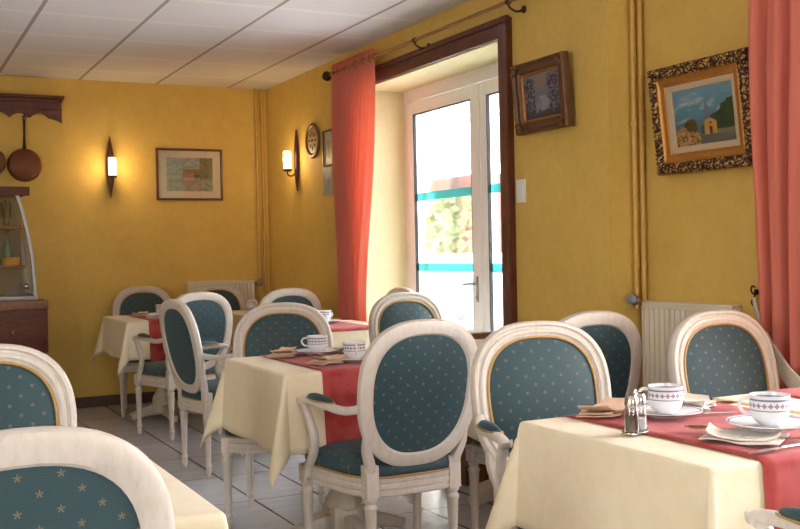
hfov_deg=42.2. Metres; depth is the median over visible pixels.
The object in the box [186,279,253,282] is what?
grille
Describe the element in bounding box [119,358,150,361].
seat cushion
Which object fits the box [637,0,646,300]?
pipe
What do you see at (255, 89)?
pipe
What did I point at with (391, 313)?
cushion
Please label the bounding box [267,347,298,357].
napkin
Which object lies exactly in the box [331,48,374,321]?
curtain
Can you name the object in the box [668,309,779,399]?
dining chair
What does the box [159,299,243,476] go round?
armchair
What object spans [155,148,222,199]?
framed painting
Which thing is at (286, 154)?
wall lamp
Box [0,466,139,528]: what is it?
cushion
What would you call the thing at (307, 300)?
cushion
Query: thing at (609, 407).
napkin
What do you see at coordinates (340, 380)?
table runner
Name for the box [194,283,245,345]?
dining chair
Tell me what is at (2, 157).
copper pan
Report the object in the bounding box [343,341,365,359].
coffee cup
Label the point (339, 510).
table base
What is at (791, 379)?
tieback
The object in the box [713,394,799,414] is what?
tablecloth
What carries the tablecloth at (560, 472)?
on the dining table
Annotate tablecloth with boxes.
[91,315,232,374]
[151,461,228,528]
[200,349,479,488]
[231,310,249,343]
[332,320,369,348]
[475,339,483,346]
[485,400,799,528]
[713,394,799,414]
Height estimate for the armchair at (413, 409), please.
0.953 m
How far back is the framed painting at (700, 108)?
4.38 m
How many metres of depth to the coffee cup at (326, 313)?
6.39 m
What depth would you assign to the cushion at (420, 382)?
3.58 m
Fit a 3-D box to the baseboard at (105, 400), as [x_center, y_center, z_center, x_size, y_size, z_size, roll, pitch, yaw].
[-3.905,1.128,7.467,6.303,0.085,0.014,-2,1,-27]
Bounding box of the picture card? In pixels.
[323,166,332,195]
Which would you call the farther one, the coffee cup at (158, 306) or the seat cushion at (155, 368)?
the coffee cup at (158, 306)
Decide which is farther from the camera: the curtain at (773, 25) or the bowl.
the bowl
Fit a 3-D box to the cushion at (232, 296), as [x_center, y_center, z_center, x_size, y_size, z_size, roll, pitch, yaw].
[-1.473,0.414,8.406,0.375,0.422,0.101,-2,1,-25]
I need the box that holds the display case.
[0,186,37,300]
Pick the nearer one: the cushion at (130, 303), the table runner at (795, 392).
the table runner at (795, 392)
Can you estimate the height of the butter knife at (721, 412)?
0.006 m
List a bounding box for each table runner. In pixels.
[126,314,165,361]
[259,352,361,444]
[329,321,367,331]
[561,403,799,528]
[759,387,799,397]
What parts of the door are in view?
glass pane, handle, glass pane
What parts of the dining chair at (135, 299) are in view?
leg, leg, seat rail, frame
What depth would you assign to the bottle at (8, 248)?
7.67 m
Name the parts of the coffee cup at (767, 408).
handle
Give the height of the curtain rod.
0.087 m
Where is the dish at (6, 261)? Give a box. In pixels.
[2,257,19,265]
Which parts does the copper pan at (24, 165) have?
pan handle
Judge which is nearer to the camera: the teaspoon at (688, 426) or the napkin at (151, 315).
the teaspoon at (688, 426)
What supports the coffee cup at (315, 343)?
on the plate at (307, 351)
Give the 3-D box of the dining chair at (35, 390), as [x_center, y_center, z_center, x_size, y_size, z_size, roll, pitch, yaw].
[-1.047,0.700,2.648,0.524,0.953,0.604,-2,1,-22]
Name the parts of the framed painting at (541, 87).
frame moulding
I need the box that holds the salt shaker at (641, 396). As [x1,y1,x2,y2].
[632,392,646,430]
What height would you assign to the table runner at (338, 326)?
0.018 m
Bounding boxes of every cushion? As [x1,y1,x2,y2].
[0,364,55,429]
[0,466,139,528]
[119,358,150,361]
[120,293,163,315]
[137,360,213,376]
[164,309,195,384]
[181,379,219,399]
[185,300,225,361]
[208,290,239,310]
[224,429,240,436]
[245,314,318,356]
[271,296,313,307]
[305,438,449,476]
[373,335,467,452]
[380,302,433,332]
[471,438,480,445]
[490,338,595,452]
[580,325,630,397]
[686,325,766,399]
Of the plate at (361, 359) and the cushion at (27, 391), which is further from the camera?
the plate at (361, 359)
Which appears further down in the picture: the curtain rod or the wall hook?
the wall hook
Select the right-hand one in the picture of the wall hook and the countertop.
the wall hook
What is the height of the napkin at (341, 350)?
0.028 m
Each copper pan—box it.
[0,151,5,173]
[7,116,41,181]
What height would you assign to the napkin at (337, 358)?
0.033 m
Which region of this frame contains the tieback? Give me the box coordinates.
[752,297,799,387]
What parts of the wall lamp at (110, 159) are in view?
lamp shade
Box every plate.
[296,348,339,354]
[327,319,340,323]
[342,356,363,362]
[629,404,702,418]
[726,415,799,432]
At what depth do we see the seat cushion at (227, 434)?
4.45 m
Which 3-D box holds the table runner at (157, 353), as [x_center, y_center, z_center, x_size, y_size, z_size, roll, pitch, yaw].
[-1.736,0.526,7.574,0.380,0.297,0.876,-2,1,-27]
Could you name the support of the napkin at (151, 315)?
on the table runner at (157, 353)
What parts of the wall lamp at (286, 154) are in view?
lamp shade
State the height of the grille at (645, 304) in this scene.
0.012 m
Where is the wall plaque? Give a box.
[305,123,319,158]
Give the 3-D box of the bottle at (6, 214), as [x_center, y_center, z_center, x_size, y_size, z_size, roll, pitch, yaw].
[-2.891,-0.380,7.613,0.046,0.195,0.046,-2,1,-27]
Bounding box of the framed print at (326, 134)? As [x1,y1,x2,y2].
[322,128,331,166]
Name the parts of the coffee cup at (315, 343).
handle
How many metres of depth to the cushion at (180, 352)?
5.62 m
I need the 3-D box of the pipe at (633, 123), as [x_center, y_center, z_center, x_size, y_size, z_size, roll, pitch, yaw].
[1.073,-0.655,4.775,0.034,1.656,0.045,-2,1,-27]
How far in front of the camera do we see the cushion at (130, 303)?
8.14 m
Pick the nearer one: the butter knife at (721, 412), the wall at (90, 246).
the butter knife at (721, 412)
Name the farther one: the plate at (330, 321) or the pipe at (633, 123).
the plate at (330, 321)
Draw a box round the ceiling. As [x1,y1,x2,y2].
[0,0,467,89]
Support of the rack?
attached to the wall at (90, 246)
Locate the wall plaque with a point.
(312, 137)
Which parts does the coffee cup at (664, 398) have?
handle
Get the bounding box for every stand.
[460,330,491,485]
[621,389,649,435]
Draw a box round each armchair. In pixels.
[132,292,232,440]
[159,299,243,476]
[296,319,477,528]
[470,321,611,528]
[744,507,799,528]
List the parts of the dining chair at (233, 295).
frame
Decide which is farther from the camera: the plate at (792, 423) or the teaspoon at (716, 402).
the teaspoon at (716, 402)
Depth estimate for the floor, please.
5.42 m
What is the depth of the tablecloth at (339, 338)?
6.03 m
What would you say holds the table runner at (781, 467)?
on the tablecloth at (560, 472)
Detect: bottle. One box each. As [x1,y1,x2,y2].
[0,245,1,265]
[3,200,9,225]
[3,230,13,256]
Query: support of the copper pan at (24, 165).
hanging from the rack
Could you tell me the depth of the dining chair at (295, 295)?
7.03 m
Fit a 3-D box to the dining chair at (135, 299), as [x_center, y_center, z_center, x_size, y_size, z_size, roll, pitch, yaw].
[-1.920,0.646,7.942,0.524,0.953,0.604,-2,1,-23]
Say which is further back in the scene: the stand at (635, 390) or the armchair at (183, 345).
the armchair at (183, 345)
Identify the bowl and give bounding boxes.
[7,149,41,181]
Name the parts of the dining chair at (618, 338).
leg, seat rail, frame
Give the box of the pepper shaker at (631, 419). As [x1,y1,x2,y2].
[624,394,638,432]
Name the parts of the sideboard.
drawer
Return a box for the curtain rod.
[322,0,526,80]
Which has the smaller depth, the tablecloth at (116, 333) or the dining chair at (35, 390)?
the dining chair at (35, 390)
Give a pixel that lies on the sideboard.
(23, 322)
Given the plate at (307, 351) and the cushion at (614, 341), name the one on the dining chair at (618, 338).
the cushion at (614, 341)
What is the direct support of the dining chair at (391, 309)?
on the floor
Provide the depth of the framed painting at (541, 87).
5.11 m
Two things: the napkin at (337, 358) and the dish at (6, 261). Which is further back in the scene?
the dish at (6, 261)
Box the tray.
[621,428,649,435]
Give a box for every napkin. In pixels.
[130,311,148,315]
[146,313,158,318]
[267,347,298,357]
[305,354,349,364]
[332,347,343,352]
[576,397,624,416]
[682,392,716,411]
[698,422,789,444]
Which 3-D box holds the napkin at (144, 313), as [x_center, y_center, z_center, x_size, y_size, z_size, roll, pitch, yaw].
[-1.903,0.362,7.623,0.121,0.028,0.193,-1,1,0]
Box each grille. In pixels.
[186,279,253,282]
[641,300,741,307]
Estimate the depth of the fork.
2.31 m
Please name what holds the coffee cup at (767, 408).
on the plate at (792, 423)
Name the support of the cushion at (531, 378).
on the armchair at (526, 370)
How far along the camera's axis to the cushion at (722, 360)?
3.70 m
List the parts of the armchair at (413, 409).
leg, arm, leg, seat rail, leg, frame, leg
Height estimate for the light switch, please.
0.120 m
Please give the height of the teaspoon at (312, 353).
0.011 m
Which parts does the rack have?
cornice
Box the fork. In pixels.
[714,435,799,438]
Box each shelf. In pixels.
[0,225,18,229]
[0,265,25,268]
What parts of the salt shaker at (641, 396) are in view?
glass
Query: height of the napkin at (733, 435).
0.026 m
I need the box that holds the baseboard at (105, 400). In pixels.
[75,390,177,408]
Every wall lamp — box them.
[106,137,116,197]
[283,130,298,190]
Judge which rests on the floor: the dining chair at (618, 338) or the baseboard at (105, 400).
the dining chair at (618, 338)
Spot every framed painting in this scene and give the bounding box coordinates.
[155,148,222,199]
[510,51,573,135]
[647,47,752,175]
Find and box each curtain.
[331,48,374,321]
[748,0,799,388]
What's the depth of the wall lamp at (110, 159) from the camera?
8.24 m
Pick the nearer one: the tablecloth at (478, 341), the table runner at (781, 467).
the table runner at (781, 467)
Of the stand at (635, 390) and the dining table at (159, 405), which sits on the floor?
the dining table at (159, 405)
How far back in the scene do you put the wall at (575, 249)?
4.87 m
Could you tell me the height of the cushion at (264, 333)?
0.422 m
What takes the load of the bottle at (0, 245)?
on the display case
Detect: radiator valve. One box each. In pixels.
[254,278,262,285]
[627,293,641,308]
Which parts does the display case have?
panel, plate, curved glass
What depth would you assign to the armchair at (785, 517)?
2.00 m
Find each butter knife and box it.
[699,411,735,413]
[749,443,799,453]
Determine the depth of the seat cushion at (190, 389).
5.60 m
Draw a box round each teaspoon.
[310,353,334,354]
[684,425,727,428]
[709,401,737,403]
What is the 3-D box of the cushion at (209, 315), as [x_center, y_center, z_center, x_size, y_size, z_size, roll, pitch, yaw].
[-1.302,0.434,6.686,0.375,0.422,0.101,-2,1,-35]
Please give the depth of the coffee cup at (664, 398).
2.65 m
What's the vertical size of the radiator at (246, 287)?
0.600 m
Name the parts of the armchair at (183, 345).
leg, frame, seat rail, leg, arm, arm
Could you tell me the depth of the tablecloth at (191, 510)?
1.82 m
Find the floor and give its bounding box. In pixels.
[76,400,493,528]
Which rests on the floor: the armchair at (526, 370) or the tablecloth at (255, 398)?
the armchair at (526, 370)
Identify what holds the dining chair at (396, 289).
on the floor
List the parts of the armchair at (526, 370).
leg, arm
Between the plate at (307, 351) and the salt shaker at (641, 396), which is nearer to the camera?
the salt shaker at (641, 396)
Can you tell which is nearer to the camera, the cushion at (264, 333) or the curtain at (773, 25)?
the curtain at (773, 25)
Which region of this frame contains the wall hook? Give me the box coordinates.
[750,285,758,305]
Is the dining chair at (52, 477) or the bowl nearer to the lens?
the dining chair at (52, 477)
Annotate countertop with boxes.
[0,298,48,310]
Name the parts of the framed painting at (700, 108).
frame moulding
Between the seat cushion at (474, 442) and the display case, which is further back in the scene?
the display case
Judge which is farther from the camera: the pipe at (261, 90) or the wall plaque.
the pipe at (261, 90)
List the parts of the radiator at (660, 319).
panel, panel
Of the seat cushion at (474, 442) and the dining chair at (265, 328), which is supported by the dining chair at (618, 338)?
the seat cushion at (474, 442)
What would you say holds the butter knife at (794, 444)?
on the table runner at (781, 467)
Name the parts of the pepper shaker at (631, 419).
glass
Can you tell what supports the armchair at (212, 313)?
on the floor
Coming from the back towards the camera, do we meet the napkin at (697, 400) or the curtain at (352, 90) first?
the curtain at (352, 90)
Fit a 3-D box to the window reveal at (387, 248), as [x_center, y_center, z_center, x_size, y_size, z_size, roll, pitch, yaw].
[0.306,-0.059,6.420,0.326,2.311,1.817,-2,1,-27]
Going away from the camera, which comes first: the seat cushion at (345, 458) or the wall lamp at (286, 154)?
the seat cushion at (345, 458)
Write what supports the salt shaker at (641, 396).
in the stand at (635, 390)
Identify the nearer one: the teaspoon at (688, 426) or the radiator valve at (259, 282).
the teaspoon at (688, 426)
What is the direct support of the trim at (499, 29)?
attached to the wall at (575, 249)
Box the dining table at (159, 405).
[130,388,195,421]
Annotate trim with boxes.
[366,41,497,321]
[375,15,517,325]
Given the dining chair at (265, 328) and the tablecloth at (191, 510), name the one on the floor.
the dining chair at (265, 328)
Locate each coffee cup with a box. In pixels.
[155,304,160,313]
[245,299,257,307]
[301,335,327,351]
[318,310,332,320]
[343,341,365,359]
[638,383,683,413]
[737,391,790,426]
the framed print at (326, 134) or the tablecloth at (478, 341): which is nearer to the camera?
the tablecloth at (478, 341)
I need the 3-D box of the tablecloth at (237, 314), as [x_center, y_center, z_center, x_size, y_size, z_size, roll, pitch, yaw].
[-1.028,0.518,7.968,0.649,0.316,0.819,-2,1,-27]
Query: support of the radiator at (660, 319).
attached to the wall at (575, 249)
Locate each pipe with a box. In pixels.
[254,88,260,277]
[260,89,266,295]
[629,0,639,292]
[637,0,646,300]
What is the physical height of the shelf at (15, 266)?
0.022 m
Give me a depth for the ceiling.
6.62 m
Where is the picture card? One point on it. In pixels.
(327, 171)
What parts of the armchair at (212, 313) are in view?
leg, arm, leg, seat rail, frame, leg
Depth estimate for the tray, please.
2.44 m
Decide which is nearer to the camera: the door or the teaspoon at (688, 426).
the teaspoon at (688, 426)
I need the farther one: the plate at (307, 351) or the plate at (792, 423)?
the plate at (307, 351)
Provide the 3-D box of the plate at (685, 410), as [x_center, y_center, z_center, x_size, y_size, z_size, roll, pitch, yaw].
[0.687,0.382,2.678,0.185,0.017,0.185,-1,1,16]
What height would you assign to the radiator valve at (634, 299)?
0.074 m
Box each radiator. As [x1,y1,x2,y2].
[186,279,254,299]
[641,300,741,403]
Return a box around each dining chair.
[0,344,76,429]
[0,426,174,528]
[112,286,170,417]
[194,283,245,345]
[221,302,332,528]
[258,288,321,309]
[368,292,442,343]
[386,287,413,294]
[466,310,641,528]
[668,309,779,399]
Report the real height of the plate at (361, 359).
0.016 m
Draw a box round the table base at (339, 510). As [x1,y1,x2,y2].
[288,489,405,528]
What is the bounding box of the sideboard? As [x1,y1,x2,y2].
[0,298,48,353]
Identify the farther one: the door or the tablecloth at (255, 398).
the door
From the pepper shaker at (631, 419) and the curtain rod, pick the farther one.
the curtain rod
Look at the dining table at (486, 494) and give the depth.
4.75 m
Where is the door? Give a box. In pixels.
[403,62,502,331]
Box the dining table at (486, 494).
[467,478,493,505]
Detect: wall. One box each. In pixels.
[0,75,269,397]
[266,0,758,392]
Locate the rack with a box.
[0,93,64,122]
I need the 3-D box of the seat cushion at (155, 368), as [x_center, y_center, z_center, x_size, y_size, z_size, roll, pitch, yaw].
[-1.458,0.683,6.920,0.499,0.087,0.502,-2,1,-35]
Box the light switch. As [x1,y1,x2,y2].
[516,179,525,202]
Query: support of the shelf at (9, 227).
attached to the display case
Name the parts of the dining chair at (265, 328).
leg, seat rail, leg, frame, leg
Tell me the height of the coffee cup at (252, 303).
0.070 m

